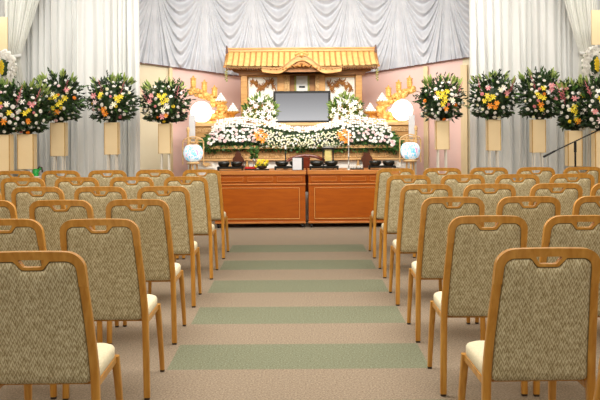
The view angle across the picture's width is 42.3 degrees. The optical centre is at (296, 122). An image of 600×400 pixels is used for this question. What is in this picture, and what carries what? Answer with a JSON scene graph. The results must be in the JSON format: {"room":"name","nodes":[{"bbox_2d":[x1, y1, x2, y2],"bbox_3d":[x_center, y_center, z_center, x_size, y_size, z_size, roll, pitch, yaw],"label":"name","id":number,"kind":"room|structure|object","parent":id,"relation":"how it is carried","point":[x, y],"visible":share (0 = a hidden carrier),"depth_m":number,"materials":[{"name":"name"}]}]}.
{"room":"funeral hall","nodes":[
{"label":"funeral hall","id":0,"kind":"room"},
{"bbox_2d":[140,63,240,181],"bbox_3d":[-1.807,-0.457,12.627,1.913,3.740,0.060,0,0,-25],"label":"wall","id":1,"kind":"structure","parent":0,"point":[230,89],"depth_m":12.53,"materials":[{"name":"paint"}]},
{"bbox_2d":[168,68,172,171],"bbox_3d":[-2.025,0.264,12.442,0.050,2.300,0.070,0,0,-25],"label":"trim","id":2,"kind":"structure","parent":1,"relation":"attached to","point":[170,72],"depth_m":12.41,"materials":[{"name":"beige wood"}]},
{"bbox_2d":[0,220,599,399],"bbox_3d":[0.010,1.450,6.050,12.000,0.100,15.100,0,0,0],"label":"floor","id":3,"kind":"structure","parent":0,"point":[291,311],"depth_m":5.19,"materials":[{"name":"carpet"}]},
{"bbox_2d":[0,134,13,170],"bbox_3d":[-3.308,0.777,8.750,0.186,1.293,0.178,0,0,0],"label":"stand","id":4,"kind":"object","parent":3,"relation":"on","point":[6,141],"visible":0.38,"depth_m":8.68,"materials":[{"name":"beige wood"}]},
{"bbox_2d":[0,77,33,134],"bbox_3d":[-3.300,-0.209,8.745,0.713,0.689,0.508,0,0,0],"label":"flower arrangement","id":5,"kind":"object","parent":4,"relation":"on","point":[7,103],"visible":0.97,"depth_m":8.66,"materials":[{"name":"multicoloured plant"}]},
{"bbox_2d":[0,200,17,229],"bbox_3d":[-1.941,0.946,5.072,0.444,0.935,0.602,0,0,-1],"label":"banquet chair","id":6,"kind":"object","parent":3,"relation":"on","point":[8,210],"visible":0.23,"depth_m":4.79,"materials":[{"name":"fabric"}]},
{"bbox_2d":[0,49,20,176],"bbox_3d":[-3.543,0.263,9.506,0.400,2.326,0.390,0,0,-42],"label":"wreath","id":7,"kind":"object","parent":3,"relation":"on","point":[8,65],"visible":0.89,"depth_m":9.39,"materials":[{"name":"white plant"}]},
{"bbox_2d":[0,171,34,192],"bbox_3d":[-2.861,0.952,8.145,0.444,0.935,0.602,0,0,1],"label":"banquet chair","id":8,"kind":"object","parent":3,"relation":"on","point":[3,174],"visible":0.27,"depth_m":7.86,"materials":[{"name":"wood"}]},
{"bbox_2d":[0,178,45,202],"bbox_3d":[-2.419,0.949,7.115,0.444,0.935,0.602,0,0,0],"label":"banquet chair","id":9,"kind":"object","parent":3,"relation":"on","point":[7,185],"visible":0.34,"depth_m":6.83,"materials":[{"name":"fabric"}]},
{"bbox_2d":[17,134,36,171],"bbox_3d":[-3.092,0.774,8.900,0.183,1.295,0.176,0,0,0],"label":"stand","id":10,"kind":"object","parent":3,"relation":"on","point":[26,143],"visible":0.64,"depth_m":8.83,"materials":[{"name":"beige wood"}]},
{"bbox_2d":[9,78,56,133],"bbox_3d":[-3.101,-0.196,8.893,0.707,0.672,0.485,0,0,0],"label":"flower arrangement","id":11,"kind":"object","parent":10,"relation":"on","point":[33,115],"visible":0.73,"depth_m":8.83,"materials":[{"name":"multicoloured plant"}]},
{"bbox_2d":[0,219,56,398],"bbox_3d":[-1.454,0.943,4.117,0.444,0.935,0.602,0,0,0],"label":"banquet chair","id":12,"kind":"object","parent":3,"relation":"on","point":[24,234],"visible":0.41,"depth_m":3.84,"materials":[{"name":"fabric"}]},
{"bbox_2d":[11,187,65,218],"bbox_3d":[-1.948,0.946,6.088,0.444,0.935,0.602,0,0,-1],"label":"banquet chair","id":13,"kind":"object","parent":3,"relation":"on","point":[22,198],"visible":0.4,"depth_m":5.81,"materials":[{"name":"fabric"}]},
{"bbox_2d":[50,122,67,175],"bbox_3d":[-2.863,0.707,9.350,0.177,1.426,0.170,0,0,0],"label":"stand","id":14,"kind":"object","parent":3,"relation":"on","point":[58,132],"visible":0.66,"depth_m":9.28,"materials":[{"name":"beige wood"}]},
{"bbox_2d":[36,67,89,122],"bbox_3d":[-2.863,-0.330,9.344,0.740,0.671,0.520,0,0,0],"label":"flower arrangement","id":15,"kind":"object","parent":14,"relation":"on","point":[65,108],"visible":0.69,"depth_m":9.26,"materials":[{"name":"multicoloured plant"}]},
{"bbox_2d":[41,170,80,186],"bbox_3d":[-2.399,0.949,8.154,0.444,0.935,0.602,0,0,0],"label":"banquet chair","id":16,"kind":"object","parent":3,"relation":"on","point":[49,177],"visible":0.28,"depth_m":7.87,"materials":[{"name":"wood"}]},
{"bbox_2d":[0,251,122,399],"bbox_3d":[-0.978,0.939,3.134,0.444,0.935,0.602,0,0,-1],"label":"banquet chair","id":17,"kind":"object","parent":3,"relation":"on","point":[48,334],"visible":1,"depth_m":2.91,"materials":[{"name":"fabric"}]},
{"bbox_2d":[29,200,118,342],"bbox_3d":[-1.455,0.943,5.065,0.444,0.935,0.602,0,0,1],"label":"banquet chair","id":18,"kind":"object","parent":3,"relation":"on","point":[44,212],"visible":0.38,"depth_m":4.79,"materials":[{"name":"fabric"}]},
{"bbox_2d":[55,177,99,207],"bbox_3d":[-1.944,0.946,7.122,0.444,0.935,0.602,0,0,0],"label":"banquet chair","id":19,"kind":"object","parent":3,"relation":"on","point":[65,184],"visible":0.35,"depth_m":6.84,"materials":[{"name":"fabric"}]},
{"bbox_2d":[74,186,126,229],"bbox_3d":[-1.466,0.943,6.070,0.444,0.935,0.602,0,0,1],"label":"banquet chair","id":20,"kind":"object","parent":3,"relation":"on","point":[98,202],"visible":0.34,"depth_m":5.79,"materials":[{"name":"fabric"}]},
{"bbox_2d":[88,170,127,193],"bbox_3d":[-1.925,0.946,8.145,0.444,0.935,0.602,0,0,-1],"label":"banquet chair","id":21,"kind":"object","parent":3,"relation":"on","point":[103,180],"visible":0.27,"depth_m":7.86,"materials":[{"name":"wood"}]},
{"bbox_2d":[104,122,119,175],"bbox_3d":[-2.270,0.704,9.550,0.171,1.424,0.165,0,0,0],"label":"stand","id":22,"kind":"object","parent":3,"relation":"on","point":[111,129],"visible":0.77,"depth_m":9.48,"materials":[{"name":"beige wood"}]},
{"bbox_2d":[80,69,139,122],"bbox_3d":[-2.298,-0.325,9.551,0.641,0.673,0.621,0,0,-43],"label":"flower arrangement","id":23,"kind":"object","parent":22,"relation":"on","point":[112,103],"visible":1,"depth_m":9.45,"materials":[{"name":"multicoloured plant"}]},
{"bbox_2d":[60,219,164,399],"bbox_3d":[-0.971,0.939,4.096,0.444,0.935,0.602,0,0,0],"label":"banquet chair","id":24,"kind":"object","parent":3,"relation":"on","point":[113,258],"visible":0.77,"depth_m":3.87,"materials":[{"name":"fabric"}]},
{"bbox_2d":[110,177,153,208],"bbox_3d":[-1.453,0.943,7.118,0.444,0.935,0.602,0,0,1],"label":"banquet chair","id":25,"kind":"object","parent":3,"relation":"on","point":[131,189],"visible":0.32,"depth_m":6.83,"materials":[{"name":"fabric"}]},
{"bbox_2d":[106,199,185,344],"bbox_3d":[-0.988,0.939,5.078,0.444,0.935,0.602,0,0,0],"label":"banquet chair","id":26,"kind":"object","parent":3,"relation":"on","point":[153,220],"visible":0.68,"depth_m":4.85,"materials":[{"name":"fabric"}]},
{"bbox_2d":[136,170,178,259],"bbox_3d":[-1.447,0.943,8.163,0.444,0.935,0.602,0,0,-1],"label":"banquet chair","id":27,"kind":"object","parent":3,"relation":"on","point":[158,180],"visible":0.29,"depth_m":7.88,"materials":[{"name":"fabric"}]},
{"bbox_2d":[158,124,171,169],"bbox_3d":[-1.654,0.709,9.750,0.155,1.405,0.151,0,0,0],"label":"stand","id":28,"kind":"object","parent":3,"relation":"on","point":[164,130],"visible":0.7,"depth_m":9.69,"materials":[{"name":"beige wood"}]},
{"bbox_2d":[134,76,195,123],"bbox_3d":[-1.634,-0.286,9.729,0.714,0.615,0.594,0,0,34],"label":"flower arrangement","id":29,"kind":"object","parent":28,"relation":"on","point":[165,104],"visible":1,"depth_m":9.65,"materials":[{"name":"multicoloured plant"}]},
{"bbox_2d":[137,186,201,307],"bbox_3d":[-1.000,0.939,6.065,0.444,0.935,0.602,0,0,-1],"label":"banquet chair","id":30,"kind":"object","parent":3,"relation":"on","point":[177,199],"visible":0.56,"depth_m":5.84,"materials":[{"name":"fabric"}]},
{"bbox_2d":[164,176,217,279],"bbox_3d":[-0.977,0.939,7.123,0.444,0.935,0.602,0,0,1],"label":"banquet chair","id":31,"kind":"object","parent":3,"relation":"on","point":[198,189],"visible":0.62,"depth_m":6.90,"materials":[{"name":"fabric"}]},
{"bbox_2d":[182,136,203,174],"bbox_3d":[-1.441,0.796,10.857,0.300,1.231,0.283,0,0,-31],"label":"paper lantern","id":32,"kind":"object","parent":3,"relation":"on","point":[193,154],"visible":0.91,"depth_m":10.77,"materials":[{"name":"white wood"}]},
{"bbox_2d":[182,169,228,258],"bbox_3d":[-0.966,0.939,8.168,0.444,0.935,0.602,0,0,1],"label":"banquet chair","id":33,"kind":"object","parent":3,"relation":"on","point":[213,176],"visible":0.57,"depth_m":7.94,"materials":[{"name":"fabric"}]},
{"bbox_2d":[215,168,305,227],"bbox_3d":[-0.491,1.020,10.580,1.230,0.768,0.500,0,0,0],"label":"table","id":34,"kind":"object","parent":3,"relation":"on","point":[271,196],"visible":0.8,"depth_m":10.34,"materials":[{"name":"brown wood"}]},
{"bbox_2d":[217,161,243,170],"bbox_3d":[-0.898,0.581,10.450,0.348,0.115,0.160,0,0,0],"label":"tray","id":35,"kind":"object","parent":34,"relation":"on","point":[222,165],"visible":0.99,"depth_m":10.39,"materials":[{"name":"black paint"}]},
{"bbox_2d":[231,161,242,166],"bbox_3d":[-0.811,0.563,10.450,0.160,0.081,0.160,0,0,0],"label":"bowl","id":36,"kind":"object","parent":35,"relation":"on","point":[234,164],"depth_m":10.39,"materials":[{"name":"black paint"}]},
{"bbox_2d":[244,167,256,169],"bbox_3d":[-0.627,0.615,10.530,0.170,0.042,0.100,0,0,0],"label":"tray","id":37,"kind":"object","parent":34,"relation":"on","point":[246,168],"visible":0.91,"depth_m":10.49,"materials":[{"name":"red paint"}]},
{"bbox_2d":[249,146,259,166],"bbox_3d":[-0.580,0.451,10.531,0.160,0.286,0.190,0,0,-32],"label":"plant","id":38,"kind":"object","parent":37,"relation":"on","point":[255,156],"visible":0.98,"depth_m":10.51,"materials":[{"name":"green plant"}]},
{"bbox_2d":[254,159,268,169],"bbox_3d":[-0.475,0.560,10.449,0.200,0.150,0.158,0,0,0],"label":"flower bowl","id":39,"kind":"object","parent":34,"relation":"on","point":[260,166],"visible":1,"depth_m":10.41,"materials":[{"name":"yellow plant"}]},
{"bbox_2d":[274,161,291,169],"bbox_3d":[-0.108,0.575,10.450,0.392,0.115,0.180,0,0,0],"label":"tray","id":40,"kind":"object","parent":34,"relation":"on","point":[280,164],"visible":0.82,"depth_m":10.39,"materials":[{"name":"black paint"}]},
{"bbox_2d":[275,161,287,166],"bbox_3d":[-0.206,0.559,10.450,0.180,0.081,0.180,0,0,0],"label":"bowl","id":41,"kind":"object","parent":40,"relation":"on","point":[279,163],"depth_m":10.39,"materials":[{"name":"black paint"}]},
{"bbox_2d":[292,157,303,169],"bbox_3d":[0.014,0.546,10.351,0.150,0.172,0.034,0,0,0],"label":"framed notice","id":42,"kind":"object","parent":34,"relation":"on","point":[297,162],"visible":1,"depth_m":10.34,"materials":[{"name":"white paper"}]},
{"bbox_2d":[185,122,418,219],"bbox_3d":[0.076,0.697,11.825,3.334,1.405,1.550,0,0,0],"label":"platform","id":43,"kind":"object","parent":3,"relation":"on","point":[211,160],"visible":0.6,"depth_m":11.14,"materials":[{"name":"brown wood"}]},
{"bbox_2d":[189,115,194,144],"bbox_3d":[-1.512,0.107,11.180,0.110,0.444,0.070,0,0,0],"label":"candle","id":44,"kind":"object","parent":43,"relation":"on","point":[191,117],"visible":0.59,"depth_m":11.16,"materials":[{"name":"white wax"}]},
{"bbox_2d":[191,101,214,122],"bbox_3d":[-1.405,-0.159,11.550,0.358,0.327,0.100,0,0,0],"label":"round lamp","id":45,"kind":"object","parent":43,"relation":"on","point":[202,111],"visible":0.89,"depth_m":11.51,"materials":[{"name":"beige"}]},
{"bbox_2d":[186,87,235,122],"bbox_3d":[-1.297,-0.277,11.738,0.752,0.562,0.223,0,0,0],"label":"ornament","id":46,"kind":"object","parent":43,"relation":"on","point":[220,113],"visible":0.89,"depth_m":11.69,"materials":[{"name":"gold metal"}]},
{"bbox_2d":[198,116,303,153],"bbox_3d":[-0.660,0.175,11.082,1.550,0.545,0.367,0,0,0],"label":"bank","id":47,"kind":"object","parent":43,"relation":"on","point":[239,134],"visible":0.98,"depth_m":11.07,"materials":[{"name":"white plant"}]},
{"bbox_2d":[241,90,281,122],"bbox_3d":[-0.543,-0.245,11.556,0.654,0.512,0.262,0,0,0],"label":"lily bouquet","id":48,"kind":"object","parent":43,"relation":"on","point":[260,113],"visible":0.96,"depth_m":11.52,"materials":[{"name":"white plant"}]},
{"bbox_2d":[223,45,379,121],"bbox_3d":[0.070,-0.606,11.998,2.346,1.201,1.043,0,0,0],"label":"shrine","id":49,"kind":"object","parent":43,"relation":"on","point":[266,70],"visible":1,"depth_m":11.90,"materials":[{"name":"brown wood"}]},
{"bbox_2d":[273,91,330,122],"bbox_3d":[0.075,-0.243,11.623,0.858,0.474,0.054,0,0,0],"label":"screen","id":50,"kind":"object","parent":43,"relation":"on","point":[295,106],"visible":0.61,"depth_m":11.60,"materials":[{"name":"black metal"}]},
{"bbox_2d":[326,90,365,121],"bbox_3d":[0.732,-0.250,11.557,0.636,0.481,0.259,0,0,0],"label":"lily bouquet","id":51,"kind":"object","parent":43,"relation":"on","point":[344,114],"visible":0.99,"depth_m":11.53,"materials":[{"name":"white plant"}]},
{"bbox_2d":[299,116,404,154],"bbox_3d":[0.775,0.187,11.081,1.554,0.566,0.371,0,0,0],"label":"bank","id":52,"kind":"object","parent":43,"relation":"on","point":[363,133],"visible":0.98,"depth_m":11.08,"materials":[{"name":"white plant"}]},
{"bbox_2d":[364,112,376,121],"bbox_3d":[1.100,-0.091,11.650,0.220,0.157,0.220,0,0,0],"label":"dish","id":53,"kind":"object","parent":43,"relation":"on","point":[369,114],"visible":0.73,"depth_m":11.60,"materials":[{"name":"gold metal"}]},
{"bbox_2d":[364,103,375,111],"bbox_3d":[1.099,-0.237,11.650,0.160,0.134,0.158,0,0,0],"label":"pyramid","id":54,"kind":"object","parent":53,"relation":"on","point":[369,108],"visible":1,"depth_m":11.60,"materials":[{"name":"white wax"}]},
{"bbox_2d":[367,86,415,121],"bbox_3d":[1.433,-0.288,11.738,0.747,0.553,0.223,0,0,0],"label":"ornament","id":55,"kind":"object","parent":43,"relation":"on","point":[381,108],"visible":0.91,"depth_m":11.68,"materials":[{"name":"gold metal"}]},
{"bbox_2d":[389,100,412,121],"bbox_3d":[1.548,-0.181,11.550,0.358,0.331,0.100,0,0,0],"label":"round lamp","id":56,"kind":"object","parent":43,"relation":"on","point":[401,109],"visible":0.98,"depth_m":11.51,"materials":[{"name":"beige"}]},
{"bbox_2d":[408,115,414,138],"bbox_3d":[1.654,0.096,11.180,0.110,0.422,0.070,0,0,0],"label":"lamp","id":57,"kind":"object","parent":43,"relation":"on","point":[411,118],"visible":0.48,"depth_m":11.16,"materials":[{"name":"white"}]},
{"bbox_2d":[286,154,326,191],"bbox_3d":[0.126,0.919,10.956,0.694,0.963,0.165,0,0,0],"label":"chair","id":58,"kind":"object","parent":3,"relation":"on","point":[306,156],"visible":0.35,"depth_m":10.90,"materials":[{"name":"red paint"}]},
{"bbox_2d":[307,168,398,226],"bbox_3d":[0.755,1.011,10.580,1.224,0.768,0.500,0,0,0],"label":"table","id":59,"kind":"object","parent":3,"relation":"on","point":[342,195],"visible":0.61,"depth_m":10.34,"materials":[{"name":"brown wood"}]},
{"bbox_2d":[309,161,338,169],"bbox_3d":[0.364,0.572,10.450,0.392,0.115,0.180,0,0,0],"label":"tray","id":60,"kind":"object","parent":59,"relation":"on","point":[315,164],"visible":1,"depth_m":10.39,"materials":[{"name":"black paint"}]},
{"bbox_2d":[310,161,322,165],"bbox_3d":[0.266,0.556,10.450,0.180,0.081,0.180,0,0,0],"label":"bowl","id":61,"kind":"object","parent":60,"relation":"on","point":[314,163],"depth_m":10.38,"materials":[{"name":"black paint"}]},
{"bbox_2d":[325,161,337,165],"bbox_3d":[0.462,0.554,10.450,0.180,0.081,0.180,0,0,0],"label":"bowl","id":62,"kind":"object","parent":60,"relation":"on","point":[329,163],"depth_m":10.38,"materials":[{"name":"black paint"}]},
{"bbox_2d":[322,146,333,168],"bbox_3d":[0.429,0.474,10.710,0.164,0.309,0.150,0,0,0],"label":"frame","id":63,"kind":"object","parent":59,"relation":"on","point":[327,148],"visible":0.88,"depth_m":10.67,"materials":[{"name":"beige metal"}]},
{"bbox_2d":[368,160,395,169],"bbox_3d":[1.146,0.567,10.450,0.365,0.115,0.168,0,0,0],"label":"tray","id":64,"kind":"object","parent":59,"relation":"on","point":[387,163],"visible":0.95,"depth_m":10.39,"materials":[{"name":"black paint"}]},
{"bbox_2d":[383,160,394,165],"bbox_3d":[1.237,0.549,10.450,0.168,0.081,0.168,0,0,0],"label":"bowl","id":65,"kind":"object","parent":64,"relation":"on","point":[387,162],"depth_m":10.39,"materials":[{"name":"black paint"}]},
{"bbox_2d":[369,168,415,257],"bbox_3d":[0.999,0.925,8.149,0.444,0.935,0.602,0,0,-1],"label":"banquet chair","id":66,"kind":"object","parent":3,"relation":"on","point":[383,174],"visible":0.5,"depth_m":7.92,"materials":[{"name":"fabric"}]},
{"bbox_2d":[378,175,430,277],"bbox_3d":[0.993,0.925,7.123,0.444,0.935,0.602,0,0,0],"label":"banquet chair","id":67,"kind":"object","parent":3,"relation":"on","point":[394,184],"visible":0.58,"depth_m":6.90,"materials":[{"name":"fabric"}]},
{"bbox_2d":[399,134,420,172],"bbox_3d":[1.599,0.769,10.857,0.300,1.242,0.283,0,0,-31],"label":"paper lantern","id":68,"kind":"object","parent":3,"relation":"on","point":[410,151],"visible":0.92,"depth_m":10.78,"materials":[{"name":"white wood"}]},
{"bbox_2d":[389,184,452,305],"bbox_3d":[0.972,0.926,6.078,0.444,0.935,0.602,0,0,0],"label":"banquet chair","id":69,"kind":"object","parent":3,"relation":"on","point":[412,197],"visible":0.6,"depth_m":5.85,"materials":[{"name":"fabric"}]},
{"bbox_2d":[434,120,449,172],"bbox_3d":[1.825,0.678,9.750,0.168,1.418,0.162,0,0,0],"label":"stand","id":70,"kind":"object","parent":3,"relation":"on","point":[442,142],"visible":0.71,"depth_m":9.69,"materials":[{"name":"beige wood"}]},
{"bbox_2d":[412,71,469,121],"bbox_3d":[1.812,-0.326,9.747,0.748,0.656,0.499,0,0,0],"label":"flower arrangement","id":71,"kind":"object","parent":70,"relation":"on","point":[439,100],"visible":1,"depth_m":9.66,"materials":[{"name":"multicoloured plant"}]},
{"bbox_2d":[423,168,460,189],"bbox_3d":[1.475,0.922,8.149,0.444,0.935,0.602,0,0,-1],"label":"banquet chair","id":72,"kind":"object","parent":3,"relation":"on","point":[435,177],"visible":0.24,"depth_m":7.87,"materials":[{"name":"wood"}]},
{"bbox_2d":[407,197,485,342],"bbox_3d":[0.974,0.926,5.083,0.444,0.935,0.602,0,0,1],"label":"banquet chair","id":73,"kind":"object","parent":3,"relation":"on","point":[436,216],"visible":0.62,"depth_m":4.86,"materials":[{"name":"fabric"}]},
{"bbox_2d":[440,174,484,205],"bbox_3d":[1.472,0.922,7.134,0.444,0.935,0.602,0,0,0],"label":"banquet chair","id":74,"kind":"object","parent":3,"relation":"on","point":[457,186],"visible":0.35,"depth_m":6.85,"materials":[{"name":"fabric"}]},
{"bbox_2d":[427,215,527,396],"bbox_3d":[0.954,0.926,4.116,0.444,0.935,0.602,0,0,1],"label":"banquet chair","id":75,"kind":"object","parent":3,"relation":"on","point":[472,249],"visible":0.7,"depth_m":3.89,"materials":[{"name":"fabric"}]},
{"bbox_2d":[470,167,507,191],"bbox_3d":[1.954,0.919,8.167,0.444,0.935,0.602,0,0,-1],"label":"banquet chair","id":76,"kind":"object","parent":3,"relation":"on","point":[489,178],"visible":0.27,"depth_m":7.88,"materials":[{"name":"wood"}]},
{"bbox_2d":[463,184,515,226],"bbox_3d":[1.440,0.922,6.070,0.444,0.935,0.602,0,0,-1],"label":"banquet chair","id":77,"kind":"object","parent":3,"relation":"on","point":[490,200],"visible":0.34,"depth_m":5.79,"materials":[{"name":"fabric"}]},
{"bbox_2d":[485,119,500,172],"bbox_3d":[2.420,0.670,9.550,0.165,1.426,0.159,0,0,0],"label":"stand","id":78,"kind":"object","parent":3,"relation":"on","point":[492,127],"visible":0.7,"depth_m":9.49,"materials":[{"name":"beige wood"}]},
{"bbox_2d":[467,69,523,119],"bbox_3d":[2.431,-0.346,9.544,0.699,0.648,0.524,0,0,0],"label":"flower arrangement","id":79,"kind":"object","parent":78,"relation":"on","point":[493,98],"visible":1,"depth_m":9.45,"materials":[{"name":"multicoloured plant"}]},
{"bbox_2d":[494,174,539,205],"bbox_3d":[1.952,0.919,7.122,0.444,0.935,0.602,0,0,0],"label":"banquet chair","id":80,"kind":"object","parent":3,"relation":"on","point":[523,187],"visible":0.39,"depth_m":6.84,"materials":[{"name":"fabric"}]},
{"bbox_2d":[475,196,560,323],"bbox_3d":[1.446,0.922,5.084,0.444,0.935,0.602,0,0,1],"label":"banquet chair","id":81,"kind":"object","parent":3,"relation":"on","point":[535,216],"visible":0.32,"depth_m":4.81,"materials":[{"name":"fabric"}]},
{"bbox_2d":[458,247,599,399],"bbox_3d":[0.924,0.926,3.132,0.444,0.935,0.602,0,0,-1],"label":"banquet chair","id":82,"kind":"object","parent":3,"relation":"on","point":[541,325],"visible":1,"depth_m":2.91,"materials":[{"name":"fabric"}]},
{"bbox_2d":[515,167,554,183],"bbox_3d":[2.432,0.915,8.153,0.444,0.935,0.602,0,0,0],"label":"banquet chair","id":83,"kind":"object","parent":3,"relation":"on","point":[545,173],"visible":0.23,"depth_m":7.87,"materials":[{"name":"wood"}]},
{"bbox_2d":[529,119,545,172],"bbox_3d":[2.904,0.669,9.350,0.165,1.422,0.160,0,0,0],"label":"stand","id":84,"kind":"object","parent":3,"relation":"on","point":[537,128],"visible":0.68,"depth_m":9.29,"materials":[{"name":"beige wood"}]},
{"bbox_2d":[513,66,564,119],"bbox_3d":[2.928,-0.369,9.345,0.689,0.671,0.479,0,0,0],"label":"flower arrangement","id":85,"kind":"object","parent":84,"relation":"on","point":[539,96],"visible":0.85,"depth_m":9.26,"materials":[{"name":"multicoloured plant"}]},
{"bbox_2d":[528,183,582,214],"bbox_3d":[1.944,0.919,6.081,0.444,0.935,0.602,0,0,-1],"label":"banquet chair","id":86,"kind":"object","parent":3,"relation":"on","point":[569,193],"visible":0.29,"depth_m":5.80,"materials":[{"name":"fabric"}]},
{"bbox_2d":[533,215,599,396],"bbox_3d":[1.425,0.922,4.106,0.444,0.935,0.602,0,0,1],"label":"banquet chair","id":87,"kind":"object","parent":3,"relation":"on","point":[560,230],"visible":0.37,"depth_m":3.83,"materials":[{"name":"fabric"}]},
{"bbox_2d":[543,129,599,166],"bbox_3d":[3.098,0.719,8.676,0.660,1.312,0.300,0,0,0],"label":"microphone stand","id":88,"kind":"object","parent":3,"relation":"on","point":[575,141],"visible":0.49,"depth_m":8.71,"materials":[{"name":"black metal"}]},
{"bbox_2d":[549,174,594,196],"bbox_3d":[2.444,0.915,7.132,0.444,0.935,0.602,0,0,1],"label":"banquet chair","id":89,"kind":"object","parent":3,"relation":"on","point":[586,181],"visible":0.26,"depth_m":6.85,"materials":[{"name":"wood"}]},
{"bbox_2d":[564,130,582,171],"bbox_3d":[3.211,0.733,9.000,0.168,1.290,0.162,0,0,0],"label":"stand","id":90,"kind":"object","parent":3,"relation":"on","point":[569,136],"visible":0.63,"depth_m":8.94,"materials":[{"name":"beige wood"}]},
{"bbox_2d":[550,75,592,131],"bbox_3d":[3.212,-0.231,8.999,0.577,0.680,0.440,0,0,0],"label":"flower arrangement","id":91,"kind":"object","parent":90,"relation":"on","point":[567,119],"visible":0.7,"depth_m":8.93,"materials":[{"name":"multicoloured plant"}]},
{"bbox_2d":[563,167,599,183],"bbox_3d":[2.905,0.912,8.157,0.444,0.935,0.602,0,0,-1],"label":"banquet chair","id":92,"kind":"object","parent":3,"relation":"on","point":[594,171],"visible":0.24,"depth_m":7.87,"materials":[{"name":"wood"}]},
{"bbox_2d":[572,196,599,226],"bbox_3d":[1.921,0.919,5.080,0.444,0.935,0.602,0,0,1],"label":"banquet chair","id":93,"kind":"object","parent":3,"relation":"on","point":[585,205],"visible":0.26,"depth_m":4.80,"materials":[{"name":"fabric"}]},
{"bbox_2d":[581,45,599,166],"bbox_3d":[3.614,0.214,9.504,0.406,2.325,0.390,0,0,42],"label":"wreath","id":94,"kind":"object","parent":3,"relation":"on","point":[590,61],"visible":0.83,"depth_m":9.39,"materials":[{"name":"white plant"}]},
{"bbox_2d":[590,183,599,202],"bbox_3d":[2.408,0.916,6.086,0.444,0.935,0.602,0,0,0],"label":"banquet chair","id":95,"kind":"object","parent":3,"relation":"on","point":[595,190],"visible":0.21,"depth_m":5.81,"materials":[{"name":"wood"}]},
{"bbox_2d":[591,131,599,167],"bbox_3d":[3.452,0.731,8.800,0.176,1.290,0.169,0,0,0],"label":"stand","id":96,"kind":"object","parent":3,"relation":"on","point":[595,137],"visible":0.43,"depth_m":8.73,"materials":[{"name":"beige wood"}]},
{"bbox_2d":[574,70,599,130],"bbox_3d":[3.464,-0.263,8.794,0.678,0.698,0.493,0,0,0],"label":"flower arrangement","id":97,"kind":"object","parent":96,"relation":"on","point":[592,103],"visible":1,"depth_m":8.74,"materials":[{"name":"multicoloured plant"}]},
{"bbox_2d":[593,358,599,399],"bbox_3d":[0.930,0.926,2.120,0.444,0.935,0.602,0,0,0],"label":"banquet chair","id":98,"kind":"object","parent":3,"relation":"on","point":[597,387],"visible":1,"depth_m":1.88,"materials":[{"name":"brown wood"}]},
{"bbox_2d":[362,58,469,174],"bbox_3d":[2.010,-0.484,12.627,1.990,3.740,0.060,0,0,24],"label":"wall","id":99,"kind":"structure","parent":0,"point":[372,88],"depth_m":12.58,"materials":[{"name":"pink paint"}]},
{"bbox_2d":[423,66,428,169],"bbox_3d":[2.089,0.235,12.513,0.070,2.300,0.070,0,0,24],"label":"trim","id":100,"kind":"structure","parent":99,"relation":"attached to","point":[425,68],"depth_m":12.48,"materials":[{"name":"beige wood"}]},
{"bbox_2d":[460,65,467,180],"bbox_3d":[2.651,0.232,12.266,0.100,2.300,0.070,0,0,24],"label":"trim","id":101,"kind":"structure","parent":99,"relation":"attached to","point":[463,68],"depth_m":12.23,"materials":[{"name":"beige wood"}]},
{"bbox_3d":[-0.017,-2.400,6.050,12.000,0.100,15.100,0,0,0],"label":"ceiling","id":102,"kind":"structure","parent":0,"visible":0},
{"bbox_2d":[0,0,7,50],"bbox_3d":[-3.760,-1.613,9.600,0.344,1.441,0.030,0,0,0],"label":"board","id":103,"kind":"object","parent":102,"relation":"hanging from","point":[3,20],"visible":1,"depth_m":9.59,"materials":[{"name":"beige wood"}]},
{"bbox_2d":[4,0,38,170],"bbox_3d":[-3.446,-0.773,9.916,0.662,2.807,0.135,0,0,0],"label":"drape","id":104,"kind":"object","parent":102,"relation":"hanging from","point":[20,13],"visible":0.46,"depth_m":9.94,"materials":[{"name":"white fabric"}]},
{"bbox_2d":[564,0,596,171],"bbox_3d":[3.586,-0.797,9.915,0.636,2.858,0.136,0,0,0],"label":"drape","id":105,"kind":"object","parent":102,"relation":"hanging from","point":[578,11],"visible":0.28,"depth_m":9.94,"materials":[{"name":"white fabric"}]},
{"bbox_2d":[591,0,599,44],"bbox_3d":[3.821,-1.677,9.600,0.356,1.419,0.030,0,0,0],"label":"board","id":106,"kind":"object","parent":102,"relation":"hanging from","point":[595,14],"visible":1,"depth_m":9.59,"materials":[{"name":"beige wood"}]},
{"bbox_3d":[-4.453,-0.444,6.050,0.100,3.750,15.100,0,0,0],"label":"wall","id":107,"kind":"structure","parent":0,"visible":0},
{"bbox_2d":[0,0,139,182],"bbox_3d":[-3.225,-0.372,10.173,2.316,3.550,0.161,0,0,0],"label":"pleated curtain","id":108,"kind":"object","parent":107,"relation":"hanging from","point":[87,38],"visible":0.41,"depth_m":10.21,"materials":[{"name":"white fabric"}]},
{"bbox_3d":[4.547,-0.507,6.050,0.100,3.750,15.100,0,0,0],"label":"wall","id":109,"kind":"structure","parent":0,"visible":0},
{"bbox_2d":[469,0,599,180],"bbox_3d":[3.390,-0.419,10.175,2.210,3.550,0.156,0,0,0],"label":"pleated curtain","id":110,"kind":"object","parent":109,"relation":"hanging from","point":[515,36],"visible":0.43,"depth_m":10.21,"materials":[{"name":"white fabric"}]},
{"bbox_3d":[0.081,-0.471,13.030,2.013,3.740,0.060,0,0,0],"label":"wall","id":111,"kind":"structure","parent":0,"visible":0},
{"bbox_2d":[139,0,469,76],"bbox_3d":[0.112,-1.531,12.500,5.596,1.500,0.979,0,0,0],"label":"valance","id":112,"kind":"object","parent":111,"relation":"attached to","point":[195,35],"visible":0.75,"depth_m":12.71,"materials":[{"name":"white fabric"}]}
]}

